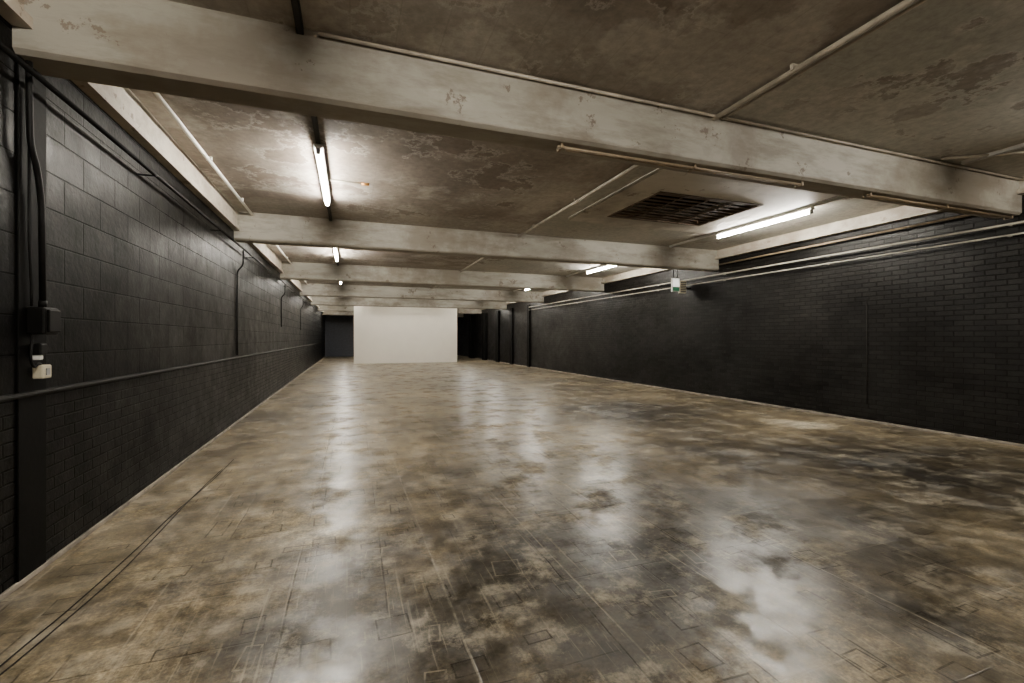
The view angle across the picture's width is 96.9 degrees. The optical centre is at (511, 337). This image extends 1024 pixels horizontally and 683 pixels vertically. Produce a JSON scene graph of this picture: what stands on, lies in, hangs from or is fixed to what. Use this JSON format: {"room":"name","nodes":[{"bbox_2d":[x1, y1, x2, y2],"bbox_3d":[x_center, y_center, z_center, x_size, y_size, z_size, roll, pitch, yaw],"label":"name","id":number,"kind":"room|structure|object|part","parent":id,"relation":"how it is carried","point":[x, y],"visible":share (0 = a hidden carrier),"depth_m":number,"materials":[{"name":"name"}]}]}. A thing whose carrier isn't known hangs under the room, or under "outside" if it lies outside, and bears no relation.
{"room":"empty basement","nodes":[
{"label":"empty basement","id":0,"kind":"room"},
{"bbox_2d":[0,15,324,593],"bbox_3d":[-6.601,-0.325,12.881,0.250,3.450,45.200,0,0,-20],"label":"wall","id":1,"kind":"structure","parent":0,"point":[139,280],"depth_m":3.70,"materials":[{"name":"black brick"}]},
{"bbox_2d":[0,0,32,28],"bbox_3d":[-1.915,-1.890,0.256,0.090,0.320,4.830,0,0,-20],"label":"trim","id":2,"kind":"structure","parent":1,"relation":"attached to","point":[12,11],"depth_m":2.45,"materials":[{"name":"beige concrete"}]},
{"bbox_2d":[16,55,45,582],"bbox_3d":[-2.816,-0.095,2.663,0.012,2.990,0.250,0,0,-20],"label":"pillar","id":3,"kind":"structure","parent":1,"relation":"attached to","point":[30,411],"depth_m":2.61,"materials":[{"name":"black paint"}]},
{"bbox_2d":[27,147,32,305],"bbox_3d":[-2.770,-0.802,2.611,0.013,1.235,0.034,0,0,-20],"label":"cable","id":4,"kind":"object","parent":3,"relation":"attached to","point":[28,155],"visible":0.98,"depth_m":2.60,"materials":[{"name":"black rubber"}]},
{"bbox_2d":[29,343,46,359],"bbox_3d":[-2.776,0.079,2.659,0.060,0.098,0.065,0,0,-20],"label":"block","id":5,"kind":"object","parent":1,"relation":"attached to","point":[39,349],"visible":0.86,"depth_m":2.64,"materials":[{"name":"black paint"}]},
{"bbox_2d":[32,364,50,378],"bbox_3d":[-2.794,0.200,2.703,0.056,0.080,0.090,0,0,-20],"label":"wall socket","id":6,"kind":"object","parent":1,"relation":"attached to","point":[41,371],"visible":0.9,"depth_m":2.67,"materials":[{"name":"beige plastic"}]},
{"bbox_2d":[26,300,60,334],"bbox_3d":[-2.759,-0.120,2.678,0.105,0.200,0.140,0,0,-20],"label":"box","id":7,"kind":"object","parent":1,"relation":"attached to","point":[42,319],"visible":1,"depth_m":2.63,"materials":[{"name":"black paint"}]},
{"bbox_2d":[29,334,41,367],"bbox_3d":[-2.768,0.077,2.637,0.013,0.196,0.096,0,0,-20],"label":"cable","id":8,"kind":"object","parent":7,"relation":"attached to","point":[32,335],"visible":1,"depth_m":2.60,"materials":[{"name":"black rubber"}]},
{"bbox_2d":[25,60,46,300],"bbox_3d":[-2.746,-0.890,2.619,0.030,1.340,0.152,0,0,-20],"label":"cable","id":9,"kind":"object","parent":7,"relation":"attached to","point":[29,108],"visible":0.98,"depth_m":2.63,"materials":[{"name":"black paint"}]},
{"bbox_3d":[-2.717,-0.100,2.693,0.015,0.130,0.110,0,0,-20],"label":"plate","id":10,"kind":"part","parent":7,"relation":"part of","materials":[{"name":"black paint"}]},
{"bbox_2d":[71,80,239,230],"bbox_3d":[-3.630,-1.890,5.059,0.090,0.320,4.830,0,0,-20],"label":"ceiling beam","id":11,"kind":"structure","parent":1,"relation":"attached to","point":[119,103],"depth_m":4.25,"materials":[{"name":"beige concrete"}]},
{"bbox_2d":[0,41,313,307],"bbox_3d":[-5.296,-1.465,9.789,0.130,0.040,26.000,0,0,-20],"label":"conduit","id":12,"kind":"object","parent":1,"relation":"attached to","point":[3,47],"visible":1,"depth_m":3.25,"materials":[{"name":"black metal"}]},
{"bbox_2d":[0,357,323,601],"bbox_3d":[-6.475,1.385,12.926,0.018,0.030,44.700,0,0,-20],"label":"baseboard","id":13,"kind":"structure","parent":1,"relation":"attached to","point":[61,552],"depth_m":3.44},
{"bbox_2d":[0,342,324,401],"bbox_3d":[-6.465,0.325,12.929,0.040,0.030,44.700,0,0,-20],"label":"trim","id":14,"kind":"structure","parent":1,"relation":"attached to","point":[4,398],"depth_m":3.37,"materials":[{"name":"black paint"}]},
{"bbox_2d":[236,250,243,354],"bbox_3d":[-4.477,-0.585,7.480,0.112,1.730,0.024,0,0,-20],"label":"conduit","id":15,"kind":"object","parent":1,"relation":"attached to","point":[243,250],"visible":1,"depth_m":7.46,"materials":[{"name":"black metal"}]},
{"bbox_2d":[248,243,283,272],"bbox_3d":[-5.344,-1.890,9.863,0.090,0.320,4.830,0,0,-20],"label":"trim","id":16,"kind":"structure","parent":1,"relation":"attached to","point":[264,250],"depth_m":10.13,"materials":[{"name":"beige concrete"}]},
{"bbox_2d":[281,292,284,326],"bbox_3d":[-6.191,-0.875,12.284,0.112,1.150,0.024,0,0,-20],"label":"conduit","id":17,"kind":"object","parent":1,"relation":"attached to","point":[284,292],"visible":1,"depth_m":12.26,"materials":[{"name":"black metal"}]},
{"bbox_2d":[288,280,301,291],"bbox_3d":[-7.058,-1.890,14.666,0.090,0.320,4.830,0,0,-20],"label":"trim","id":18,"kind":"structure","parent":1,"relation":"attached to","point":[296,283],"depth_m":15.44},
{"bbox_2d":[325,315,353,356],"bbox_3d":[-9.370,-0.325,35.756,9.913,3.450,0.250,0,0,-20],"label":"wall","id":19,"kind":"structure","parent":0,"point":[331,321],"depth_m":34.22,"materials":[{"name":"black paint"}]},
{"bbox_2d":[329,328,342,356],"bbox_3d":[-13.264,0.320,34.191,1.020,2.160,0.080,0,0,-20],"label":"door","id":20,"kind":"structure","parent":19,"relation":"in","point":[335,334],"depth_m":34.17,"materials":[{"name":"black paint"}]},
{"bbox_2d":[344,328,353,355],"bbox_3d":[-12.275,0.320,34.544,1.020,2.160,0.080,0,0,-20],"label":"door","id":21,"kind":"structure","parent":19,"relation":"in","point":[348,332],"depth_m":34.48,"materials":[{"name":"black paint"}]},
{"bbox_2d":[354,306,456,363],"bbox_3d":[-5.909,-0.325,25.603,5.680,3.450,0.200,0,0,-20],"label":"wall partition","id":22,"kind":"structure","parent":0,"point":[381,334],"depth_m":25.46,"materials":[{"name":"white paint"}]},
{"bbox_2d":[0,355,1023,682],"bbox_3d":[-1.815,1.500,14.588,10.513,0.200,45.300,0,0,-20],"label":"floor","id":23,"kind":"structure","parent":0,"point":[466,520],"depth_m":2.95,"materials":[{"name":"concrete"}]},
{"bbox_2d":[0,469,221,675],"bbox_3d":[-2.424,1.396,2.795,0.134,0.007,4.307,0,0,-16],"label":"cable","id":24,"kind":"object","parent":23,"relation":"on","point":[46,636],"visible":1,"depth_m":2.43,"materials":[{"name":"black rubber"}]},
{"bbox_2d":[0,459,233,666],"bbox_3d":[-2.496,1.396,2.984,0.046,0.007,4.704,0,0,-17],"label":"cable","id":25,"kind":"object","parent":23,"relation":"on","point":[49,625],"visible":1,"depth_m":2.54,"materials":[{"name":"black rubber"}]},
{"bbox_2d":[130,0,1023,291],"bbox_3d":[-1.815,-2.175,14.588,10.513,0.250,45.300,0,0,-20],"label":"ceiling","id":26,"kind":"structure","parent":0,"point":[943,78],"depth_m":3.95,"materials":[{"name":"concrete"}]},
{"bbox_2d":[152,92,253,215],"bbox_3d":[-3.424,-2.021,5.133,0.056,0.059,4.830,0,0,-20],"label":"ceiling pipe","id":27,"kind":"object","parent":26,"relation":"attached to","point":[158,96],"visible":0.66,"depth_m":4.71,"materials":[{"name":"white metal"}]},
{"bbox_2d":[275,245,291,263],"bbox_3d":[-5.138,-2.021,9.936,0.056,0.059,4.830,0,0,-20],"label":"ceiling pipe","id":28,"kind":"object","parent":26,"relation":"attached to","point":[277,246],"visible":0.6,"depth_m":10.73,"materials":[{"name":"white metal"}]},
{"bbox_2d":[291,0,303,34],"bbox_3d":[-0.589,-2.029,0.729,0.044,0.042,4.830,0,0,-20],"label":"rail","id":29,"kind":"object","parent":26,"relation":"attached to","point":[296,8],"visible":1,"depth_m":2.84,"materials":[{"name":"black metal"}]},
{"bbox_2d":[311,116,331,220],"bbox_3d":[-2.304,-2.029,5.533,0.044,0.042,4.830,0,0,-20],"label":"rail","id":30,"kind":"object","parent":26,"relation":"attached to","point":[314,119],"visible":0.36,"depth_m":4.48,"materials":[{"name":"black metal"}]},
{"bbox_2d":[313,143,330,206],"bbox_3d":[-2.351,-1.960,5.665,0.090,0.096,2.050,0,0,-20],"label":"strip light","id":31,"kind":"object","parent":30,"relation":"attached to","point":[318,148],"visible":1,"depth_m":5.31,"materials":[{"name":"white plastic"}]},
{"bbox_2d":[328,179,368,185],"bbox_3d":[-2.132,-2.030,5.928,0.510,0.036,0.038,0,0,-20],"label":"ceiling pipe","id":32,"kind":"object","parent":26,"relation":"in","point":[361,183],"visible":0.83,"depth_m":5.93,"materials":[{"name":"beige metal"}]},
{"bbox_3d":[-2.179,-2.035,5.912,0.410,0.019,0.020,0,0,-20],"label":"arm","id":33,"kind":"part","parent":32,"relation":"part of"},
{"bbox_2d":[323,311,462,316],"bbox_3d":[-8.432,-1.820,33.128,9.913,0.460,0.270,0,0,-20],"label":"concrete beam","id":34,"kind":"structure","parent":26,"relation":"attached to","point":[325,312],"depth_m":31.72,"materials":[{"name":"beige concrete"}]},
{"bbox_2d":[318,305,481,313],"bbox_3d":[-6.718,-1.820,28.325,9.913,0.460,0.270,0,0,-20],"label":"concrete beam","id":35,"kind":"structure","parent":26,"relation":"attached to","point":[322,307],"depth_m":27.11,"materials":[{"name":"beige concrete"}]},
{"bbox_2d":[311,296,506,308],"bbox_3d":[-5.003,-1.820,23.522,9.913,0.460,0.270,0,0,-20],"label":"concrete beam","id":36,"kind":"structure","parent":26,"relation":"attached to","point":[317,300],"depth_m":23.22,"materials":[{"name":"beige concrete"}]},
{"bbox_2d":[300,283,543,302],"bbox_3d":[-3.289,-1.820,18.718,9.913,0.460,0.270,0,0,-20],"label":"concrete beam","id":37,"kind":"structure","parent":26,"relation":"attached to","point":[323,290],"depth_m":18.37,"materials":[{"name":"beige concrete"}]},
{"bbox_2d":[280,261,603,291],"bbox_3d":[-1.575,-1.820,13.915,9.913,0.460,0.270,0,0,-20],"label":"concrete beam","id":38,"kind":"structure","parent":26,"relation":"attached to","point":[296,270],"depth_m":13.49,"materials":[{"name":"beige concrete"}]},
{"bbox_2d":[459,257,483,271],"bbox_3d":[-0.768,-2.018,11.495,0.060,0.063,4.830,0,0,-20],"label":"ceiling pipe","id":39,"kind":"object","parent":26,"relation":"attached to","point":[481,258],"visible":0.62,"depth_m":12.37,"materials":[{"name":"metal"}]},
{"bbox_2d":[234,211,718,271],"bbox_3d":[0.139,-1.820,9.112,9.913,0.460,0.270,0,0,-20],"label":"concrete beam","id":40,"kind":"structure","parent":26,"relation":"attached to","point":[260,228],"depth_m":8.55,"materials":[{"name":"beige concrete"}]},
{"bbox_2d":[12,0,1021,218],"bbox_3d":[1.853,-1.820,4.309,9.913,0.460,0.270,0,0,-20],"label":"concrete beam","id":41,"kind":"structure","parent":26,"relation":"attached to","point":[158,46],"depth_m":3.29,"materials":[{"name":"beige concrete"}]},
{"bbox_2d":[318,31,1023,180],"bbox_3d":[2.621,-2.020,4.407,8.300,0.025,0.026,0,0,-20],"label":"conduit","id":42,"kind":"object","parent":41,"relation":"attached to","point":[322,34],"visible":1,"depth_m":3.76,"materials":[{"name":"metal"}]},
{"bbox_2d":[556,143,803,187],"bbox_3d":[1.666,-1.569,4.198,2.760,0.042,0.087,0,0,-20],"label":"copper pipe","id":43,"kind":"object","parent":41,"relation":"attached to","point":[559,148],"visible":1,"depth_m":4.11,"materials":[{"name":"metal"}]},
{"bbox_2d":[862,192,1012,219],"bbox_3d":[5.184,-1.569,5.453,2.770,0.042,0.087,0,0,-20],"label":"copper pipe","id":44,"kind":"object","parent":41,"relation":"attached to","point":[870,195],"visible":1,"depth_m":5.38,"materials":[{"name":"metal"}]},
{"bbox_2d":[518,165,639,236],"bbox_3d":[0.946,-2.018,6.692,0.060,0.063,4.830,0,0,-20],"label":"ceiling pipe","id":45,"kind":"object","parent":26,"relation":"attached to","point":[631,168],"visible":0.66,"depth_m":6.43,"materials":[{"name":"metal"}]},
{"bbox_2d":[566,265,603,276],"bbox_3d":[2.566,-2.029,12.685,0.040,0.042,4.630,0,0,-20],"label":"rail","id":46,"kind":"object","parent":26,"relation":"attached to","point":[600,265],"visible":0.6,"depth_m":13.84,"materials":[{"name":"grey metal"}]},
{"bbox_2d":[586,265,613,273],"bbox_3d":[2.569,-1.960,12.676,0.090,0.096,1.950,0,0,-20],"label":"strip light","id":47,"kind":"object","parent":46,"relation":"attached to","point":[604,266],"visible":0.52,"depth_m":12.90,"materials":[{"name":"white plastic"}]},
{"bbox_2d":[671,269,678,291],"bbox_3d":[4.099,-1.605,11.392,0.220,0.890,0.057,0,0,-20],"label":"exit sign","id":48,"kind":"object","parent":26,"relation":"hanging from","point":[674,281],"visible":0.89,"depth_m":11.36,"materials":[{"name":"white plastic"}]},
{"bbox_3d":[4.108,-1.387,11.369,0.190,0.195,0.007,0,0,-20],"label":"lit panel","id":49,"kind":"part","parent":48,"relation":"part of","materials":[{"name":"white plastic"}]},
{"bbox_2d":[607,191,763,225],"bbox_3d":[2.671,-2.145,7.138,1.870,0.310,1.350,0,0,-20],"label":"grate","id":50,"kind":"object","parent":26,"relation":"attached to","point":[666,199],"visible":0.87,"depth_m":7.27,"materials":[{"name":"black metal"}]},
{"bbox_2d":[568,168,837,233],"bbox_3d":[2.787,-2.025,6.993,2.950,0.050,2.600,0,0,-20],"label":"ceiling panel","id":51,"kind":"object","parent":26,"relation":"attached to","point":[775,199],"depth_m":6.42,"materials":[{"name":"paint"}]},
{"bbox_2d":[669,196,847,246],"bbox_3d":[4.280,-2.029,7.882,0.040,0.042,4.630,0,0,-20],"label":"rail","id":52,"kind":"object","parent":26,"relation":"attached to","point":[838,197],"visible":0.64,"depth_m":7.71,"materials":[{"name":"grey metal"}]},
{"bbox_2d":[714,207,814,238],"bbox_3d":[4.283,-1.960,7.873,0.090,0.096,1.950,0,0,-20],"label":"strip light","id":53,"kind":"object","parent":52,"relation":"attached to","point":[809,210],"visible":1,"depth_m":7.68,"materials":[{"name":"white plastic"}]},
{"bbox_2d":[712,0,926,120],"bbox_3d":[2.660,-2.018,1.889,0.060,0.063,4.830,0,0,-20],"label":"ceiling pipe","id":54,"kind":"object","parent":26,"relation":"attached to","point":[794,68],"visible":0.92,"depth_m":3.20,"materials":[{"name":"metal"}]},
{"bbox_2d":[941,151,1023,159],"bbox_3d":[5.835,-2.030,4.993,1.974,0.030,0.160,0,0,4],"label":"conduit","id":55,"kind":"object","parent":26,"relation":"attached to","point":[1016,152],"visible":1,"depth_m":5.05,"materials":[{"name":"metal"}]},
{"bbox_2d":[961,143,1023,164],"bbox_3d":[5.994,-2.029,3.079,0.040,0.042,4.630,0,0,-20],"label":"rail","id":56,"kind":"object","parent":26,"relation":"attached to","point":[1018,146],"visible":1,"depth_m":4.97,"materials":[{"name":"beige metal"}]},
{"bbox_2d":[457,195,1023,443],"bbox_3d":[2.970,-0.325,16.297,0.250,3.450,45.200,0,0,-20],"label":"wall","id":57,"kind":"structure","parent":0,"point":[945,324],"depth_m":8.06,"materials":[{"name":"black brick"}]},
{"bbox_2d":[469,315,474,357],"bbox_3d":[-2.801,-0.095,31.650,0.300,2.990,0.700,0,0,-20],"label":"trim","id":58,"kind":"structure","parent":57,"relation":"attached to","point":[471,317],"depth_m":31.34,"materials":[{"name":"black paint"}]},
{"bbox_2d":[482,313,487,359],"bbox_3d":[-1.728,-0.095,28.794,0.200,2.990,0.600,0,0,-20],"label":"trim","id":59,"kind":"structure","parent":57,"relation":"attached to","point":[484,315],"depth_m":28.53,"materials":[{"name":"black paint"}]},
{"bbox_2d":[495,310,499,361],"bbox_3d":[-0.834,-0.095,26.406,0.120,2.990,0.500,0,0,-20],"label":"trim","id":60,"kind":"structure","parent":57,"relation":"attached to","point":[497,313],"depth_m":26.24,"materials":[{"name":"black paint"}]},
{"bbox_2d":[509,308,512,363],"bbox_3d":[-0.030,-0.095,24.198,0.090,2.990,0.400,0,0,-20],"label":"trim","id":61,"kind":"structure","parent":57,"relation":"attached to","point":[510,309],"depth_m":24.13,"materials":[{"name":"black paint"}]},
{"bbox_2d":[527,305,529,366],"bbox_3d":[0.803,-0.095,21.894,0.070,2.990,0.300,0,0,-20],"label":"trim","id":62,"kind":"structure","parent":57,"relation":"attached to","point":[528,306],"depth_m":21.82,"materials":[{"name":"black paint"}]},
{"bbox_2d":[541,290,568,296],"bbox_3d":[2.179,-1.945,17.962,0.120,0.210,4.830,0,0,-20],"label":"trim","id":63,"kind":"structure","parent":57,"relation":"attached to","point":[550,292],"depth_m":19.25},
{"bbox_2d":[601,268,671,283],"bbox_3d":[3.894,-1.945,13.159,0.120,0.210,4.830,0,0,-20],"label":"trim","id":64,"kind":"structure","parent":57,"relation":"attached to","point":[643,271],"depth_m":13.80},
{"bbox_2d":[678,280,690,293],"bbox_3d":[4.374,-1.290,11.500,0.330,0.320,0.078,0,0,-20],"label":"vent box","id":65,"kind":"object","parent":57,"relation":"attached to","point":[682,284],"visible":1,"depth_m":11.44,"materials":[{"name":"beige plastic"}]},
{"bbox_2d":[458,355,1023,446],"bbox_3d":[2.844,1.383,16.251,0.018,0.035,44.700,0,0,-20],"label":"baseboard","id":66,"kind":"structure","parent":57,"relation":"attached to","point":[834,415],"depth_m":8.08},
{"bbox_2d":[531,221,1023,306],"bbox_3d":[4.571,-1.470,11.240,0.135,0.028,22.100,0,0,-20],"label":"pipe","id":67,"kind":"object","parent":57,"relation":"attached to","point":[1019,222],"visible":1,"depth_m":7.79,"materials":[{"name":"grey metal"}]},
{"bbox_2d":[531,232,1023,309],"bbox_3d":[4.572,-1.330,11.241,0.131,0.021,22.100,0,0,-20],"label":"pipe","id":68,"kind":"object","parent":57,"relation":"attached to","point":[1008,235],"visible":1,"depth_m":7.79,"materials":[{"name":"grey metal"}]},
{"bbox_2d":[715,206,944,259],"bbox_3d":[5.608,-1.945,8.356,0.120,0.210,4.830,0,0,-20],"label":"trim","id":69,"kind":"structure","parent":57,"relation":"attached to","point":[901,213],"depth_m":8.07,"materials":[{"name":"beige concrete"}]},
{"bbox_2d":[718,215,971,264],"bbox_3d":[5.603,-1.700,8.370,0.120,0.032,4.600,0,0,-20],"label":"pipe","id":70,"kind":"object","parent":57,"relation":"attached to","point":[960,216],"visible":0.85,"depth_m":7.61,"materials":[{"name":"brown metal"}]},
{"bbox_2d":[866,300,866,403],"bbox_3d":[5.934,0.230,7.596,0.011,1.740,0.012,0,0,-20],"label":"conduit","id":71,"kind":"object","parent":57,"relation":"attached to","point":[866,300],"visible":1,"depth_m":7.59,"materials":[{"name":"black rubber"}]},
{"bbox_2d":[1017,177,1023,194],"bbox_3d":[7.322,-1.945,3.553,0.120,0.210,4.830,0,0,-20],"label":"trim","id":72,"kind":"structure","parent":57,"relation":"attached to","point":[1020,191],"depth_m":5.80,"materials":[{"name":"beige concrete"}]},
{"bbox_3d":[-4.018,-2.029,10.336,0.044,0.042,4.830,0,0,-20],"label":"rail","id":73,"kind":"object","parent":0,"visible":0},
{"bbox_2d":[333,248,338,261],"bbox_3d":[-4.065,-1.960,10.468,0.090,0.096,2.050,0,0,-20],"label":"strip light","id":74,"kind":"object","parent":73,"relation":"attached to","point":[335,250],"visible":0.56,"depth_m":10.57,"materials":[{"name":"white plastic"}]}
]}

